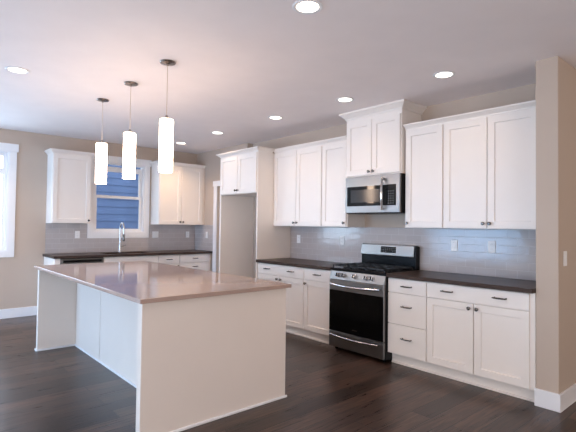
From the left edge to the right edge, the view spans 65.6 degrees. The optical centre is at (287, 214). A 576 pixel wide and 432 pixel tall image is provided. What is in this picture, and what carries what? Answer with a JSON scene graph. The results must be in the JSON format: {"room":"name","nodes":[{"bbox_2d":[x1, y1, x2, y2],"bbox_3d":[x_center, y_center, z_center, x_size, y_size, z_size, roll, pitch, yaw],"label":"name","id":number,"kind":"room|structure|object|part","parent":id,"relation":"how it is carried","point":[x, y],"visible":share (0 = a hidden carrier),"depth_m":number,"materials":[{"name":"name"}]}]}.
{"room":"kitchen","nodes":[
{"label":"kitchen","id":0,"kind":"room"},
{"bbox_2d":[0,128,196,308],"bbox_3d":[-4.313,0.127,6.330,7.193,2.730,0.140,2,-2,-41],"label":"wall","id":1,"kind":"structure","parent":0,"point":[18,274],"depth_m":6.66,"materials":[{"name":"beige paint"}]},
{"bbox_2d":[0,142,18,257],"bbox_3d":[-4.761,-0.225,5.924,2.009,1.649,0.164,2,-2,-41],"label":"window","id":2,"kind":"structure","parent":1,"relation":"in","point":[8,152],"depth_m":6.48,"materials":[{"name":"white paint"}]},
{"bbox_3d":[-4.769,-0.079,5.927,1.669,1.052,0.006,2,-2,-41],"label":"pane","id":3,"kind":"part","parent":2,"relation":"part of","materials":[{"name":"clear glass"}]},
{"bbox_3d":[-4.760,-0.781,5.945,1.669,0.190,0.006,2,-2,-41],"label":"pane","id":4,"kind":"part","parent":2,"relation":"part of","materials":[{"name":"clear glass"}]},
{"bbox_3d":[-4.760,-0.781,5.945,1.749,0.274,0.035,2,-2,-41],"label":"sash","id":5,"kind":"part","parent":2,"relation":"part of","materials":[{"name":"white paint"}]},
{"bbox_3d":[-4.769,-0.079,5.927,1.749,1.136,0.035,2,-2,-41],"label":"sash","id":6,"kind":"part","parent":2,"relation":"part of","materials":[{"name":"white paint"}]},
{"bbox_2d":[0,306,36,318],"bbox_3d":[-5.289,1.387,5.347,4.216,0.135,0.015,2,-2,-41],"label":"baseboard","id":7,"kind":"structure","parent":1,"relation":"attached to","point":[23,311],"depth_m":6.53,"materials":[{"name":"white paint"}]},
{"bbox_2d":[44,148,95,223],"bbox_3d":[-3.350,-0.411,6.852,0.638,1.096,0.362,2,-2,-41],"label":"upper cabinet","id":8,"kind":"object","parent":1,"relation":"attached to","point":[68,197],"visible":1,"depth_m":6.73,"materials":[{"name":"white paint"}]},
{"bbox_3d":[-3.346,-0.930,6.868,0.638,0.056,0.354,2,-2,-41],"label":"crown moulding","id":9,"kind":"part","parent":8,"relation":"part of","materials":[{"name":"white paint"}]},
{"bbox_2d":[87,154,151,237],"bbox_3d":[-2.876,-0.283,7.589,1.074,1.369,0.164,2,-2,-41],"label":"window","id":10,"kind":"structure","parent":1,"relation":"in","point":[114,202],"depth_m":7.60,"materials":[{"name":"white paint"}]},
{"bbox_3d":[-2.901,-0.512,7.627,0.724,0.404,0.006,2,-2,-41],"label":"pane","id":11,"kind":"part","parent":10,"relation":"part of","materials":[{"name":"clear glass"}]},
{"bbox_3d":[-2.882,-0.010,7.585,0.724,0.509,0.006,2,-2,-41],"label":"pane","id":12,"kind":"part","parent":10,"relation":"part of","materials":[{"name":"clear glass"}]},
{"bbox_3d":[-2.882,-0.010,7.585,0.814,0.603,0.035,2,-2,-41],"label":"sash","id":13,"kind":"part","parent":10,"relation":"part of","materials":[{"name":"white paint"}]},
{"bbox_3d":[-2.901,-0.532,7.627,0.814,0.538,0.035,2,-2,-41],"label":"sash","id":14,"kind":"part","parent":10,"relation":"part of","materials":[{"name":"white paint"}]},
{"bbox_2d":[45,223,194,253],"bbox_3d":[-2.725,0.399,7.627,2.554,0.464,0.010,2,-2,-41],"label":"tile backsplash","id":15,"kind":"structure","parent":1,"relation":"attached to","point":[59,237],"depth_m":7.43,"materials":[{"name":"grey tile"}]},
{"bbox_2d":[75,231,79,237],"bbox_3d":[-3.336,0.322,7.076,0.072,0.116,0.008,2,-2,-41],"label":"outlet","id":16,"kind":"object","parent":15,"relation":"attached to","point":[77,233],"visible":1,"depth_m":7.08,"materials":[{"name":"plastic"}]},
{"bbox_2d":[152,231,158,237],"bbox_3d":[-2.356,0.360,7.940,0.118,0.116,0.009,2,-2,-41],"label":"light switch","id":17,"kind":"object","parent":15,"relation":"attached to","point":[155,234],"visible":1,"depth_m":7.94,"materials":[{"name":"plastic"}]},
{"bbox_2d":[150,160,205,224],"bbox_3d":[-1.986,-0.362,8.055,0.942,1.096,0.362,2,-2,-41],"label":"upper cabinet","id":18,"kind":"object","parent":1,"relation":"attached to","point":[177,197],"visible":0.98,"depth_m":7.91,"materials":[{"name":"white paint"}]},
{"bbox_3d":[-2.053,-0.338,7.811,0.411,1.022,0.020,2,-2,-41],"label":"door","id":19,"kind":"part","parent":18,"relation":"part of","materials":[{"name":"white paint"}]},
{"bbox_3d":[-1.982,-0.882,8.071,0.942,0.056,0.354,2,-2,-41],"label":"crown moulding","id":20,"kind":"part","parent":18,"relation":"part of","materials":[{"name":"white paint"}]},
{"bbox_3d":[-1.737,-0.327,8.091,0.417,1.022,0.020,2,-2,-41],"label":"door","id":21,"kind":"part","parent":18,"relation":"part of","materials":[{"name":"white paint"}]},
{"bbox_2d":[196,143,252,271],"bbox_3d":[-1.126,0.210,7.961,0.253,2.730,1.631,2,-2,-41],"label":"wall","id":22,"kind":"structure","parent":0,"point":[212,162],"depth_m":8.07,"materials":[{"name":"beige paint"}]},
{"bbox_2d":[195,225,212,250],"bbox_3d":[-1.552,0.430,8.236,0.010,0.464,0.625,2,-2,-41],"label":"tile backsplash","id":23,"kind":"structure","parent":22,"relation":"attached to","point":[201,242],"depth_m":8.22,"materials":[{"name":"grey tile"}]},
{"bbox_2d":[212,181,219,271],"bbox_3d":[-1.027,0.485,7.629,0.024,2.165,0.978,2,-2,-41],"label":"trim","id":24,"kind":"structure","parent":22,"relation":"attached to","point":[215,183],"depth_m":7.94,"materials":[{"name":"white paint"}]},
{"bbox_2d":[219,195,220,255],"bbox_3d":[-0.990,0.539,7.655,0.101,2.040,0.756,2,-2,-41],"label":"door","id":25,"kind":"structure","parent":22,"relation":"in","point":[220,195],"depth_m":7.94,"materials":[{"name":"white paint"}]},
{"bbox_2d":[0,0,575,153],"bbox_3d":[0.349,-1.304,3.816,10.780,0.120,10.111,2,-2,-41],"label":"ceiling","id":26,"kind":"structure","parent":0,"point":[240,64],"depth_m":3.60,"materials":[{"name":"paint"}]},
{"bbox_2d":[5,66,29,73],"bbox_3d":[-2.391,-1.272,3.949,0.188,0.006,0.188,2,-2,-41],"label":"recessed light","id":27,"kind":"object","parent":26,"relation":"in","point":[18,70],"visible":1,"depth_m":3.95,"materials":[{"name":"white paint"}]},
{"bbox_2d":[95,98,108,183],"bbox_3d":[-2.017,-0.788,4.841,0.132,0.918,0.132,2,-2,-41],"label":"pendant light","id":28,"kind":"object","parent":26,"relation":"hanging from","point":[101,147],"visible":1,"depth_m":4.79,"materials":[{"name":"white glass"}]},
{"bbox_3d":[-2.020,-0.548,4.834,0.112,0.438,0.112,2,-2,-41],"label":"lamp shade","id":29,"kind":"part","parent":28,"relation":"part of","materials":[{"name":"white glass"}]},
{"bbox_2d":[123,81,137,178],"bbox_3d":[-1.509,-0.797,4.266,0.132,0.918,0.132,2,-2,-41],"label":"pendant light","id":30,"kind":"object","parent":26,"relation":"hanging from","point":[129,138],"visible":1,"depth_m":4.22,"materials":[{"name":"white glass"}]},
{"bbox_3d":[-1.512,-0.557,4.259,0.112,0.438,0.112,2,-2,-41],"label":"lamp shade","id":31,"kind":"part","parent":30,"relation":"part of","materials":[{"name":"white glass"}]},
{"bbox_2d":[158,59,175,172],"bbox_3d":[-1.003,-0.805,3.691,0.132,0.918,0.132,2,-2,-41],"label":"pendant light","id":32,"kind":"object","parent":26,"relation":"hanging from","point":[165,124],"visible":1,"depth_m":3.64,"materials":[{"name":"white glass"}]},
{"bbox_3d":[-1.006,-0.565,3.685,0.112,0.438,0.112,2,-2,-41],"label":"lamp shade","id":33,"kind":"part","parent":32,"relation":"part of","materials":[{"name":"white glass"}]},
{"bbox_3d":[-1.000,-1.022,3.697,0.006,0.425,0.005,2,-2,-41],"label":"cord","id":34,"kind":"part","parent":32,"relation":"part of","materials":[{"name":"silver metal"}]},
{"bbox_2d":[268,116,282,119],"bbox_3d":[-0.155,-1.201,5.562,0.188,0.006,0.188,2,-2,-41],"label":"recessed light","id":35,"kind":"object","parent":26,"relation":"in","point":[269,117],"visible":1,"depth_m":5.55,"materials":[{"name":"white paint"}]},
{"bbox_2d":[292,0,322,13],"bbox_3d":[0.120,-1.271,2.740,0.188,0.006,0.188,2,-2,-41],"label":"recessed light","id":36,"kind":"object","parent":26,"relation":"in","point":[300,6],"visible":1,"depth_m":2.73,"materials":[{"name":"white paint"}]},
{"bbox_2d":[336,97,353,101],"bbox_3d":[0.604,-1.213,4.735,0.188,0.006,0.188,2,-2,-41],"label":"recessed light","id":37,"kind":"object","parent":26,"relation":"in","point":[342,99],"visible":1,"depth_m":4.72,"materials":[{"name":"white paint"}]},
{"bbox_2d":[433,71,454,78],"bbox_3d":[1.370,-1.224,3.924,0.188,0.006,0.188,2,-2,-41],"label":"recessed light","id":38,"kind":"object","parent":26,"relation":"in","point":[443,74],"visible":1,"depth_m":3.92,"materials":[{"name":"white paint"}]},
{"bbox_2d":[0,315,575,431],"bbox_3d":[0.312,1.535,3.742,10.780,0.100,10.111,2,-2,-41],"label":"floor","id":39,"kind":"structure","parent":0,"point":[328,388],"depth_m":3.57,"materials":[{"name":"brown wood"}]},
{"bbox_2d":[44,257,59,264],"bbox_3d":[-3.472,1.070,6.549,0.078,0.876,0.600,2,-2,-41],"label":"base cabinet","id":40,"kind":"object","parent":39,"relation":"on","point":[47,261],"visible":0.23,"depth_m":6.43,"materials":[{"name":"white paint"}]},
{"bbox_3d":[-3.279,1.012,6.333,0.074,0.750,0.020,2,-2,-41],"label":"panel","id":41,"kind":"part","parent":40,"relation":"part of","materials":[{"name":"white paint"}]},
{"bbox_2d":[60,257,103,263],"bbox_3d":[-3.213,1.081,6.773,0.596,0.872,0.607,2,-2,-41],"label":"dishwasher","id":42,"kind":"object","parent":39,"relation":"on","point":[96,259],"visible":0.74,"depth_m":6.54,"materials":[{"name":"black metal"}]},
{"bbox_2d":[103,255,157,262],"bbox_3d":[-2.651,1.099,7.252,0.875,0.876,0.633,2,-2,-41],"label":"base cabinet","id":43,"kind":"object","parent":39,"relation":"on","point":[153,258],"visible":0.06,"depth_m":7.05,"materials":[{"name":"white paint"}]},
{"bbox_2d":[34,270,286,431],"bbox_3d":[-1.379,1.034,4.243,1.246,0.883,2.754,2,-2,-41],"label":"kitchen island","id":44,"kind":"object","parent":39,"relation":"on","point":[190,363],"visible":0.78,"depth_m":3.31,"materials":[{"name":"paint"}]},
{"bbox_3d":[-2.257,1.049,5.242,1.215,0.883,0.060,2,-2,-41],"label":"panel","id":45,"kind":"part","parent":44,"relation":"part of","materials":[{"name":"paint"}]},
{"bbox_3d":[-2.139,1.039,4.785,0.018,0.883,0.775,2,-2,-41],"label":"knee panel","id":46,"kind":"part","parent":44,"relation":"part of","materials":[{"name":"paint"}]},
{"bbox_3d":[-1.277,1.025,3.809,0.018,0.883,1.812,2,-2,-41],"label":"knee panel","id":47,"kind":"part","parent":44,"relation":"part of","materials":[{"name":"paint"}]},
{"bbox_3d":[-1.384,1.466,4.232,1.246,0.019,2.754,2,-2,-41],"label":"shoe moulding","id":48,"kind":"part","parent":44,"relation":"part of","materials":[{"name":"white paint"}]},
{"bbox_2d":[34,261,290,303],"bbox_3d":[-1.372,0.577,4.250,1.265,0.030,2.800,2,-2,-41],"label":"island countertop","id":49,"kind":"structure","parent":44,"relation":"on","point":[140,282],"depth_m":3.73,"materials":[{"name":"beige stone"}]},
{"bbox_3d":[-0.494,1.020,3.245,1.215,0.883,0.062,2,-2,-41],"label":"panel","id":50,"kind":"part","parent":44,"relation":"part of","materials":[{"name":"paint"}]},
{"bbox_2d":[158,254,178,265],"bbox_3d":[-2.175,1.116,7.666,0.385,0.876,0.641,2,-2,-41],"label":"drawer","id":51,"kind":"object","parent":39,"relation":"on","point":[164,259],"visible":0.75,"depth_m":7.47,"materials":[{"name":"white paint"}]},
{"bbox_2d":[179,253,210,270],"bbox_3d":[-1.796,1.129,8.001,0.622,0.876,0.641,2,-2,-41],"label":"base cabinet","id":52,"kind":"object","parent":39,"relation":"on","point":[196,261],"visible":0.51,"depth_m":7.81,"materials":[{"name":"white paint"}]},
{"bbox_2d":[43,249,212,258],"bbox_3d":[-2.526,0.646,7.364,2.588,0.037,0.640,2,-2,-41],"label":"countertop","id":53,"kind":"structure","parent":52,"relation":"on","point":[160,252],"depth_m":7.11,"materials":[{"name":"stone"}]},
{"bbox_2d":[118,222,124,251],"bbox_3d":[-2.717,0.378,7.403,0.130,0.496,0.204,2,-2,-41],"label":"kitchen faucet","id":54,"kind":"object","parent":53,"relation":"on","point":[121,223],"visible":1,"depth_m":7.41,"materials":[{"name":"metal"}]},
{"bbox_3d":[-1.635,0.992,7.785,0.563,0.305,0.020,2,-2,-41],"label":"drawer","id":55,"kind":"part","parent":52,"relation":"part of","materials":[{"name":"white paint"}]},
{"bbox_3d":[-1.632,0.764,7.791,0.563,0.135,0.020,2,-2,-41],"label":"drawer","id":56,"kind":"part","parent":52,"relation":"part of","materials":[{"name":"white paint"}]},
{"bbox_2d":[216,146,290,278],"bbox_3d":[-0.528,0.313,6.737,0.689,2.476,1.062,2,-2,-41],"label":"enclosure","id":57,"kind":"object","parent":39,"relation":"on","point":[246,174],"visible":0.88,"depth_m":6.60,"materials":[{"name":"white paint"}]},
{"bbox_3d":[-0.889,-0.581,6.737,0.020,0.558,0.451,2,-2,-41],"label":"door","id":58,"kind":"part","parent":57,"relation":"part of","materials":[{"name":"white paint"}]},
{"bbox_3d":[-0.811,0.347,7.101,0.629,2.420,0.020,2,-2,-41],"label":"panel","id":59,"kind":"part","parent":57,"relation":"part of","materials":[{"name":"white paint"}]},
{"bbox_3d":[-0.512,-0.896,6.768,0.689,0.056,1.062,2,-2,-41],"label":"crown moulding","id":60,"kind":"part","parent":57,"relation":"part of","materials":[{"name":"white paint"}]},
{"bbox_3d":[-0.585,-0.586,6.393,0.020,0.558,0.451,2,-2,-41],"label":"door","id":61,"kind":"part","parent":57,"relation":"part of","materials":[{"name":"white paint"}]},
{"bbox_3d":[-0.201,0.337,6.411,0.629,2.420,0.022,2,-2,-41],"label":"panel","id":62,"kind":"part","parent":57,"relation":"part of","materials":[{"name":"white paint"}]},
{"bbox_2d":[258,263,307,337],"bbox_3d":[0.092,1.103,6.021,0.642,0.876,0.930,2,-2,-41],"label":"base cabinet","id":63,"kind":"object","parent":39,"relation":"on","point":[292,275],"visible":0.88,"depth_m":5.67,"materials":[{"name":"white paint"}]},
{"bbox_3d":[-0.265,1.115,6.016,0.020,0.607,0.457,2,-2,-41],"label":"door","id":64,"kind":"part","parent":63,"relation":"part of","materials":[{"name":"white paint"}]},
{"bbox_3d":[-0.106,0.733,5.852,0.020,0.135,0.922,2,-2,-41],"label":"drawer","id":65,"kind":"part","parent":63,"relation":"part of","materials":[{"name":"white paint"}]},
{"bbox_3d":[0.043,1.110,5.668,0.020,0.607,0.457,2,-2,-41],"label":"door","id":66,"kind":"part","parent":63,"relation":"part of","materials":[{"name":"white paint"}]},
{"bbox_3d":[-0.067,1.526,5.874,0.014,0.018,0.930,2,-2,-41],"label":"shoe moulding","id":67,"kind":"part","parent":63,"relation":"part of","materials":[{"name":"white paint"}]},
{"bbox_2d":[256,258,344,270],"bbox_3d":[0.258,0.643,5.856,0.636,0.037,1.405,2,-2,-41],"label":"countertop","id":68,"kind":"structure","parent":63,"relation":"on","point":[305,263],"depth_m":5.77,"materials":[{"name":"stone"}]},
{"bbox_2d":[303,268,330,343],"bbox_3d":[0.557,1.095,5.493,0.642,0.876,0.476,2,-2,-41],"label":"base cabinet","id":69,"kind":"object","parent":39,"relation":"on","point":[316,282],"visible":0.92,"depth_m":5.33,"materials":[{"name":"white paint"}]},
{"bbox_3d":[0.355,1.105,5.314,0.020,0.607,0.468,2,-2,-41],"label":"door","id":70,"kind":"part","parent":69,"relation":"part of","materials":[{"name":"white paint"}]},
{"bbox_3d":[0.360,0.726,5.324,0.020,0.135,0.468,2,-2,-41],"label":"drawer","id":71,"kind":"part","parent":69,"relation":"part of","materials":[{"name":"white paint"}]},
{"bbox_3d":[0.399,1.519,5.347,0.014,0.018,0.476,2,-2,-41],"label":"shoe moulding","id":72,"kind":"part","parent":69,"relation":"part of","materials":[{"name":"white paint"}]},
{"bbox_2d":[329,243,419,361],"bbox_3d":[0.940,0.934,5.003,0.724,1.182,0.761,2,-2,-41],"label":"gas range","id":73,"kind":"object","parent":39,"relation":"on","point":[358,295],"visible":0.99,"depth_m":4.83,"materials":[{"name":"silver metal"}]},
{"bbox_3d":[0.693,1.342,4.778,0.060,0.030,0.662,2,-2,-41],"label":"handle","id":74,"kind":"part","parent":73,"relation":"part of","materials":[{"name":"metal"}]},
{"bbox_3d":[0.697,0.781,4.790,0.068,0.037,0.683,2,-2,-41],"label":"handle","id":75,"kind":"part","parent":73,"relation":"part of","materials":[{"name":"metal"}]},
{"bbox_3d":[0.717,1.071,4.804,0.003,0.452,0.745,2,-2,-41],"label":"oven glass","id":76,"kind":"part","parent":73,"relation":"part of","materials":[{"name":"black glass"}]},
{"bbox_3d":[0.725,1.394,4.806,0.028,0.168,0.753,2,-2,-41],"label":"storage drawer","id":77,"kind":"part","parent":73,"relation":"part of","materials":[{"name":"silver metal"}]},
{"bbox_3d":[0.730,1.018,4.816,0.028,0.571,0.753,2,-2,-41],"label":"oven door","id":78,"kind":"part","parent":73,"relation":"part of","materials":[{"name":"black glass"}]},
{"bbox_3d":[0.762,0.679,4.849,0.097,0.100,0.757,2,-2,-41],"label":"control panel","id":79,"kind":"part","parent":73,"relation":"part of","materials":[{"name":"silver metal"}]},
{"bbox_2d":[330,266,414,275],"bbox_3d":[0.943,0.621,5.010,0.558,0.028,0.761,2,-2,-41],"label":"cooktop","id":80,"kind":"object","parent":73,"relation":"in","point":[360,271],"depth_m":4.83,"materials":[{"name":"black metal"}]},
{"bbox_3d":[1.174,0.418,5.229,0.098,0.131,0.740,2,-2,-41],"label":"display panel","id":81,"kind":"part","parent":73,"relation":"part of","materials":[{"name":"silver metal"}]},
{"bbox_2d":[388,277,430,372],"bbox_3d":[1.370,1.082,4.573,0.642,0.876,0.439,2,-2,-41],"label":"base cabinet","id":82,"kind":"object","parent":39,"relation":"on","point":[407,299],"visible":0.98,"depth_m":4.38,"materials":[{"name":"white paint"}]},
{"bbox_3d":[1.165,1.248,4.390,0.020,0.294,0.431,2,-2,-41],"label":"drawer","id":83,"kind":"part","parent":82,"relation":"part of","materials":[{"name":"white paint"}]},
{"bbox_3d":[1.169,0.940,4.398,0.020,0.305,0.431,2,-2,-41],"label":"drawer","id":84,"kind":"part","parent":82,"relation":"part of","materials":[{"name":"white paint"}]},
{"bbox_3d":[1.172,0.712,4.404,0.020,0.135,0.431,2,-2,-41],"label":"drawer","id":85,"kind":"part","parent":82,"relation":"part of","materials":[{"name":"white paint"}]},
{"bbox_3d":[1.211,1.505,4.426,0.014,0.018,0.439,2,-2,-41],"label":"shoe moulding","id":86,"kind":"part","parent":82,"relation":"part of","materials":[{"name":"white paint"}]},
{"bbox_2d":[427,282,535,401],"bbox_3d":[1.830,1.074,4.051,0.642,0.876,0.951,2,-2,-41],"label":"base cabinet","id":87,"kind":"object","parent":39,"relation":"on","point":[485,338],"visible":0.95,"depth_m":3.82,"materials":[{"name":"white paint"}]},
{"bbox_3d":[1.465,1.086,4.057,0.020,0.607,0.450,2,-2,-41],"label":"door","id":88,"kind":"part","parent":87,"relation":"part of","materials":[{"name":"white paint"}]},
{"bbox_2d":[386,270,535,293],"bbox_3d":[1.693,0.620,4.230,0.636,0.037,1.391,2,-2,-41],"label":"countertop","id":89,"kind":"structure","parent":87,"relation":"on","point":[497,283],"depth_m":4.08,"materials":[{"name":"stone"}]},
{"bbox_3d":[1.621,0.705,3.895,0.020,0.135,0.908,2,-2,-41],"label":"drawer","id":90,"kind":"part","parent":87,"relation":"part of","materials":[{"name":"white paint"}]},
{"bbox_3d":[1.671,1.498,3.905,0.014,0.018,0.951,2,-2,-41],"label":"shoe moulding","id":91,"kind":"part","parent":87,"relation":"part of","materials":[{"name":"white paint"}]},
{"bbox_3d":[1.768,1.081,3.714,0.020,0.607,0.450,2,-2,-41],"label":"door","id":92,"kind":"part","parent":87,"relation":"part of","materials":[{"name":"white paint"}]},
{"bbox_2d":[253,83,535,280],"bbox_3d":[0.958,0.178,5.686,0.140,2.730,4.540,2,-2,-41],"label":"wall","id":93,"kind":"structure","parent":0,"point":[525,93],"depth_m":4.99,"materials":[{"name":"beige paint"}]},
{"bbox_2d":[273,140,322,226],"bbox_3d":[0.227,-0.383,6.141,0.382,1.096,0.958,2,-2,-41],"label":"upper cabinet","id":94,"kind":"object","parent":93,"relation":"attached to","point":[297,168],"visible":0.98,"depth_m":6.00,"materials":[{"name":"white paint"}]},
{"bbox_3d":[-0.041,-0.353,6.220,0.020,1.022,0.466,2,-2,-41],"label":"door","id":95,"kind":"part","parent":94,"relation":"part of","materials":[{"name":"white paint"}]},
{"bbox_3d":[0.119,-0.907,6.054,0.061,0.056,0.958,2,-2,-41],"label":"crown moulding","id":96,"kind":"part","parent":94,"relation":"part of","materials":[{"name":"white paint"}]},
{"bbox_3d":[0.273,-0.358,5.864,0.020,1.022,0.466,2,-2,-41],"label":"door","id":97,"kind":"part","parent":94,"relation":"part of","materials":[{"name":"white paint"}]},
{"bbox_2d":[321,136,364,226],"bbox_3d":[0.684,-0.390,5.623,0.382,1.096,0.422,2,-2,-41],"label":"upper cabinet","id":98,"kind":"object","parent":93,"relation":"attached to","point":[333,149],"visible":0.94,"depth_m":5.52,"materials":[{"name":"white paint"}]},
{"bbox_3d":[0.576,-0.914,5.536,0.061,0.056,0.422,2,-2,-41],"label":"crown moulding","id":99,"kind":"part","parent":98,"relation":"part of","materials":[{"name":"white paint"}]},
{"bbox_3d":[0.571,-0.363,5.526,0.020,1.022,0.402,2,-2,-41],"label":"door","id":100,"kind":"part","parent":98,"relation":"part of","materials":[{"name":"white paint"}]},
{"bbox_2d":[339,99,426,177],"bbox_3d":[1.073,-0.815,5.154,0.442,0.767,0.911,2,-2,-41],"label":"upper cabinet","id":101,"kind":"object","parent":93,"relation":"attached to","point":[376,135],"visible":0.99,"depth_m":4.97,"materials":[{"name":"white paint"}]},
{"bbox_3d":[0.825,-0.761,5.187,0.020,0.627,0.370,2,-2,-41],"label":"door","id":102,"kind":"part","parent":101,"relation":"part of","materials":[{"name":"white paint"}]},
{"bbox_2d":[345,173,404,214],"bbox_3d":[1.056,-0.218,5.111,0.492,0.426,0.756,2,-2,-41],"label":"microwave","id":103,"kind":"object","parent":101,"relation":"attached to","point":[385,193],"visible":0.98,"depth_m":4.95,"materials":[{"name":"silver metal"}]},
{"bbox_3d":[0.879,-0.207,5.050,0.003,0.225,0.553,2,-2,-41],"label":"door glass","id":104,"kind":"part","parent":103,"relation":"part of","materials":[{"name":"black glass"}]},
{"bbox_3d":[1.020,-0.223,4.838,0.029,0.356,0.078,0,-2,34],"label":"handle","id":105,"kind":"part","parent":103,"relation":"part of","materials":[{"name":"metal"}]},
{"bbox_3d":[1.105,-0.211,4.794,0.003,0.225,0.126,2,-2,-41],"label":"control panel","id":106,"kind":"part","parent":103,"relation":"part of","materials":[{"name":"black plastic"}]},
{"bbox_3d":[1.077,-1.158,5.163,0.442,0.081,0.911,2,-2,-41],"label":"crown moulding","id":107,"kind":"part","parent":101,"relation":"part of","materials":[{"name":"white paint"}]},
{"bbox_3d":[1.075,-0.766,4.904,0.020,0.627,0.370,2,-2,-41],"label":"door","id":108,"kind":"part","parent":101,"relation":"part of","materials":[{"name":"white paint"}]},
{"bbox_2d":[290,226,535,280],"bbox_3d":[1.219,0.389,5.266,0.010,0.465,3.567,2,-2,-41],"label":"tile backsplash","id":109,"kind":"structure","parent":93,"relation":"attached to","point":[514,256],"depth_m":4.79,"materials":[{"name":"grey tile"}]},
{"bbox_2d":[340,236,343,244],"bbox_3d":[0.708,0.340,5.834,0.008,0.116,0.072,2,-2,-41],"label":"outlet","id":110,"kind":"object","parent":109,"relation":"attached to","point":[341,237],"visible":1,"depth_m":5.83,"materials":[{"name":"plastic"}]},
{"bbox_2d":[451,240,456,250],"bbox_3d":[1.735,0.325,4.669,0.009,0.116,0.072,2,-2,-41],"label":"light switch","id":111,"kind":"object","parent":109,"relation":"attached to","point":[453,242],"visible":1,"depth_m":4.67,"materials":[{"name":"plastic"}]},
{"bbox_2d":[488,241,494,252],"bbox_3d":[1.994,0.321,4.376,0.008,0.116,0.072,2,-2,-41],"label":"outlet","id":112,"kind":"object","parent":109,"relation":"attached to","point":[491,244],"visible":1,"depth_m":4.37,"materials":[{"name":"plastic"}]},
{"bbox_2d":[403,117,443,227],"bbox_3d":[1.504,-0.404,4.695,0.382,1.096,0.444,2,-2,-41],"label":"upper cabinet","id":113,"kind":"object","parent":93,"relation":"attached to","point":[424,166],"visible":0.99,"depth_m":4.58,"materials":[{"name":"white paint"}]},
{"bbox_3d":[1.396,-0.928,4.607,0.061,0.056,0.444,2,-2,-41],"label":"crown moulding","id":114,"kind":"part","parent":113,"relation":"part of","materials":[{"name":"white paint"}]},
{"bbox_2d":[442,100,535,229],"bbox_3d":[1.961,-0.411,4.177,0.382,1.096,0.935,2,-2,-41],"label":"upper cabinet","id":115,"kind":"object","parent":93,"relation":"attached to","point":[490,154],"visible":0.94,"depth_m":4.07,"materials":[{"name":"white paint"}]},
{"bbox_3d":[1.687,-0.382,4.263,0.020,1.022,0.427,2,-2,-41],"label":"door","id":116,"kind":"part","parent":115,"relation":"part of","materials":[{"name":"white paint"}]},
{"bbox_3d":[1.853,-0.935,4.090,0.061,0.056,0.935,2,-2,-41],"label":"crown moulding","id":117,"kind":"part","parent":115,"relation":"part of","materials":[{"name":"white paint"}]},
{"bbox_3d":[1.977,-0.386,3.933,0.020,1.022,0.435,2,-2,-41],"label":"door","id":118,"kind":"part","parent":115,"relation":"part of","materials":[{"name":"white paint"}]},
{"bbox_2d":[536,56,575,393],"bbox_3d":[3.585,0.191,4.867,4.178,2.730,0.163,2,-2,-41],"label":"wall","id":119,"kind":"structure","parent":0,"point":[555,78],"depth_m":3.50,"materials":[{"name":"beige paint"}]},
{"bbox_2d":[534,383,575,412],"bbox_3d":[3.566,1.487,4.825,4.193,0.135,0.187,2,-2,-41],"label":"baseboard","id":120,"kind":"structure","parent":119,"relation":"attached to","point":[552,401],"depth_m":3.45,"materials":[{"name":"white paint"}]},
{"bbox_2d":[563,251,566,265],"bbox_3d":[2.178,0.348,3.507,0.072,0.116,0.009,2,-2,-41],"label":"light switch","id":121,"kind":"object","parent":119,"relation":"attached to","point":[564,252],"visible":1,"depth_m":3.49,"materials":[{"name":"plastic"}]},
{"label":"outside","id":122,"kind":"structure","parent":0,"visible":0},
{"bbox_3d":[-12.493,2.237,14.072,30.000,0.100,22.319,2,-2,-41],"label":"ground","id":123,"kind":"structure","parent":122,"visible":0},
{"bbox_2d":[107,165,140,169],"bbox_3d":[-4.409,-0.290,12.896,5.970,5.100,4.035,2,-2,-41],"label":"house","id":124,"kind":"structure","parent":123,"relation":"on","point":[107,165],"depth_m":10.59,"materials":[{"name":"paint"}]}
]}

